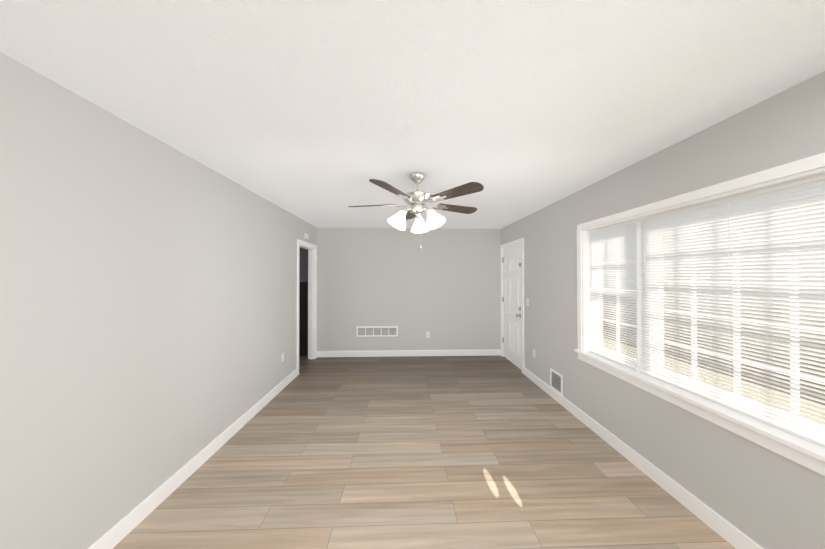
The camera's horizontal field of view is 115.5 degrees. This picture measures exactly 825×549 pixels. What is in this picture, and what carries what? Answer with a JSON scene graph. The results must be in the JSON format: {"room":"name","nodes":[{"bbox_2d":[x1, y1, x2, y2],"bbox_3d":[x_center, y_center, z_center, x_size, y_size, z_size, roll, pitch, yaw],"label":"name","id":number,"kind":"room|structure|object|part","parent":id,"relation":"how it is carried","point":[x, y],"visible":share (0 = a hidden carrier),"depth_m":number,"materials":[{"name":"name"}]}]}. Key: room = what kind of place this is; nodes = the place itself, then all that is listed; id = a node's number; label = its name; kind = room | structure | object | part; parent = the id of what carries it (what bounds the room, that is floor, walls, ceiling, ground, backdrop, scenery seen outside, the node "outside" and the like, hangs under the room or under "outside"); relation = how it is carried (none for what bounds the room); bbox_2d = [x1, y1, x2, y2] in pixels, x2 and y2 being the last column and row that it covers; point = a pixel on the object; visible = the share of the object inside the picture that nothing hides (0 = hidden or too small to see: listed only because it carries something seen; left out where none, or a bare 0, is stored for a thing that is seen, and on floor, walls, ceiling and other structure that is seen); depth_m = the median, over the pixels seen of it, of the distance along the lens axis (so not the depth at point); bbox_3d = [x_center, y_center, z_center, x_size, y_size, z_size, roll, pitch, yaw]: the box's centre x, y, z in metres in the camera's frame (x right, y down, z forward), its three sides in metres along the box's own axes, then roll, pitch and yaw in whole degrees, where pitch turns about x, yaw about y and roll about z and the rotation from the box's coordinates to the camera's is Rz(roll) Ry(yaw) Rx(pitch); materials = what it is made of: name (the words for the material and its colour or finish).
{"room":"empty living room","nodes":[
{"label":"empty living room","id":0,"kind":"room"},
{"bbox_2d":[0,52,316,548],"bbox_3d":[-1.759,0.317,1.292,0.120,2.460,7.300,0,0,-2],"label":"wall","id":1,"kind":"structure","parent":0,"point":[148,310],"depth_m":1.48,"materials":[{"name":"grey paint"}]},
{"bbox_2d":[88,369,296,548],"bbox_3d":[-1.677,1.487,0.825,0.014,0.115,6.375,0,0,-2],"label":"baseboard","id":2,"kind":"structure","parent":1,"relation":"attached to","point":[119,531],"depth_m":1.88,"materials":[{"name":"white wood"}]},
{"bbox_2d":[297,239,316,375],"bbox_3d":[-1.855,0.509,4.459,0.136,2.114,0.890,0,0,-2],"label":"door frame","id":3,"kind":"structure","parent":1,"relation":"in","point":[311,303],"depth_m":4.82,"materials":[{"name":"white wood"}]},
{"bbox_2d":[299,247,307,355],"bbox_3d":[-2.601,0.339,5.020,1.320,2.460,0.030,0,0,-2],"label":"wall","id":4,"kind":"structure","parent":0,"point":[303,318],"depth_m":5.02,"materials":[{"name":"grey paint"}]},
{"bbox_2d":[317,228,500,350],"bbox_3d":[-0.011,0.339,5.061,3.860,2.460,0.120,0,0,-2],"label":"wall","id":5,"kind":"structure","parent":0,"point":[442,286],"depth_m":5.00,"materials":[{"name":"grey paint"}]},
{"bbox_2d":[357,326,397,336],"bbox_3d":[-0.674,1.089,4.971,0.780,0.190,0.011,0,0,-2],"label":"air vent","id":6,"kind":"object","parent":5,"relation":"in","point":[373,331],"visible":1,"depth_m":4.97,"materials":[{"name":"white metal"}]},
{"bbox_2d":[317,349,500,356],"bbox_3d":[-0.049,1.511,4.985,3.540,0.115,0.014,0,0,-2],"label":"baseboard","id":7,"kind":"structure","parent":5,"relation":"attached to","point":[399,353],"depth_m":4.98,"materials":[{"name":"white wood"}]},
{"bbox_2d":[0,0,824,228],"bbox_3d":[-0.630,-0.972,1.336,5.340,0.120,7.540,0,0,-2],"label":"ceiling","id":8,"kind":"structure","parent":0,"point":[318,113],"depth_m":1.23,"materials":[{"name":"white paint"}]},
{"bbox_2d":[348,172,483,248],"bbox_3d":[0.025,-0.567,2.403,1.266,0.677,1.248,0,0,-2],"label":"fan","id":9,"kind":"object","parent":8,"relation":"hanging from","point":[417,200],"visible":1,"depth_m":2.28,"materials":[{"name":"brown wood"}]},
{"bbox_3d":[0.045,-0.715,2.367,0.288,0.382,0.288,0,0,-2],"label":"motor","id":10,"kind":"part","parent":9,"relation":"part of","materials":[{"name":"silver metal"}]},
{"bbox_3d":[0.075,-0.393,2.356,0.013,0.328,0.012,0,0,-2],"label":"chain","id":11,"kind":"part","parent":9,"relation":"part of","materials":[{"name":"silver metal"}]},
{"bbox_2d":[113,355,734,548],"bbox_3d":[-0.630,1.608,1.321,5.340,0.120,7.540,0,0,-2],"label":"floor","id":12,"kind":"structure","parent":0,"point":[452,452],"depth_m":1.99,"materials":[{"name":"brown wood"}]},
{"bbox_2d":[501,71,824,548],"bbox_3d":[1.939,0.318,1.412,0.200,2.460,7.300,0,0,-2],"label":"wall","id":13,"kind":"structure","parent":0,"point":[763,497],"depth_m":1.74,"materials":[{"name":"grey paint"}]},
{"bbox_2d":[500,238,523,373],"bbox_3d":[1.828,0.497,4.567,0.216,2.139,0.975,0,0,-2],"label":"door frame","id":14,"kind":"structure","parent":13,"relation":"attached to","point":[518,241],"depth_m":4.32,"materials":[{"name":"white wood"}]},
{"bbox_2d":[503,245,521,369],"bbox_3d":[1.764,0.530,4.564,0.044,2.025,0.803,0,0,-2],"label":"door leaf","id":15,"kind":"structure","parent":13,"relation":"in","point":[508,354],"depth_m":4.53,"materials":[{"name":"white wood"}]},
{"bbox_2d":[505,257,520,355],"bbox_3d":[1.710,0.526,4.513,0.070,1.640,0.678,0,0,-2],"label":"panels","id":16,"kind":"object","parent":15,"relation":"attached to","point":[517,264],"depth_m":4.61,"materials":[{"name":"white wood"}]},
{"bbox_3d":[1.719,0.255,4.220,0.068,0.882,0.090,0,0,-2],"label":"knob","id":17,"kind":"part","parent":16,"relation":"part of","materials":[{"name":"silver metal"}]},
{"bbox_2d":[550,368,562,395],"bbox_3d":[1.776,1.324,3.217,0.011,0.240,0.250,0,0,-2],"label":"air vent","id":18,"kind":"object","parent":13,"relation":"in","point":[556,381],"visible":1,"depth_m":3.21,"materials":[{"name":"white metal"}]},
{"bbox_2d":[524,367,763,548],"bbox_3d":[1.848,1.488,0.912,0.014,0.115,6.320,0,0,-2],"label":"baseboard","id":19,"kind":"structure","parent":13,"relation":"attached to","point":[728,532],"depth_m":1.88,"materials":[{"name":"white wood"}]},
{"bbox_2d":[574,349,824,475],"bbox_3d":[1.869,0.849,1.342,0.146,0.101,2.970,0,0,-2],"label":"window sill","id":20,"kind":"structure","parent":13,"relation":"attached to","point":[802,452],"depth_m":1.51,"materials":[{"name":"white wood"}]},
{"bbox_2d":[577,153,824,441],"bbox_3d":[1.933,0.130,1.348,0.216,1.344,2.938,0,0,-2],"label":"window unit","id":21,"kind":"structure","parent":13,"relation":"in","point":[639,364],"depth_m":1.82,"materials":[{"name":"white"}]},
{"bbox_2d":[588,173,824,446],"bbox_3d":[1.893,0.165,1.347,0.042,1.261,2.772,0,0,-2],"label":"window blinds","id":22,"kind":"object","parent":21,"relation":"attached to","point":[679,274],"visible":1,"depth_m":1.55,"materials":[{"name":"white plastic"}]},
{"label":"outside","id":23,"kind":"structure","parent":0,"visible":0},
{"bbox_2d":[603,339,824,426],"bbox_3d":[4.191,2.002,2.126,4.250,0.001,36.000,0,0,-2],"label":"ground","id":24,"kind":"structure","parent":23,"point":[815,410],"depth_m":4.60,"materials":[{"name":"beige"}]},
{"bbox_2d":[603,190,824,404],"bbox_3d":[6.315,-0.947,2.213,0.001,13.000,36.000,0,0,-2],"label":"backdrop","id":25,"kind":"structure","parent":23,"point":[732,322],"depth_m":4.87,"materials":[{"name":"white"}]}
]}

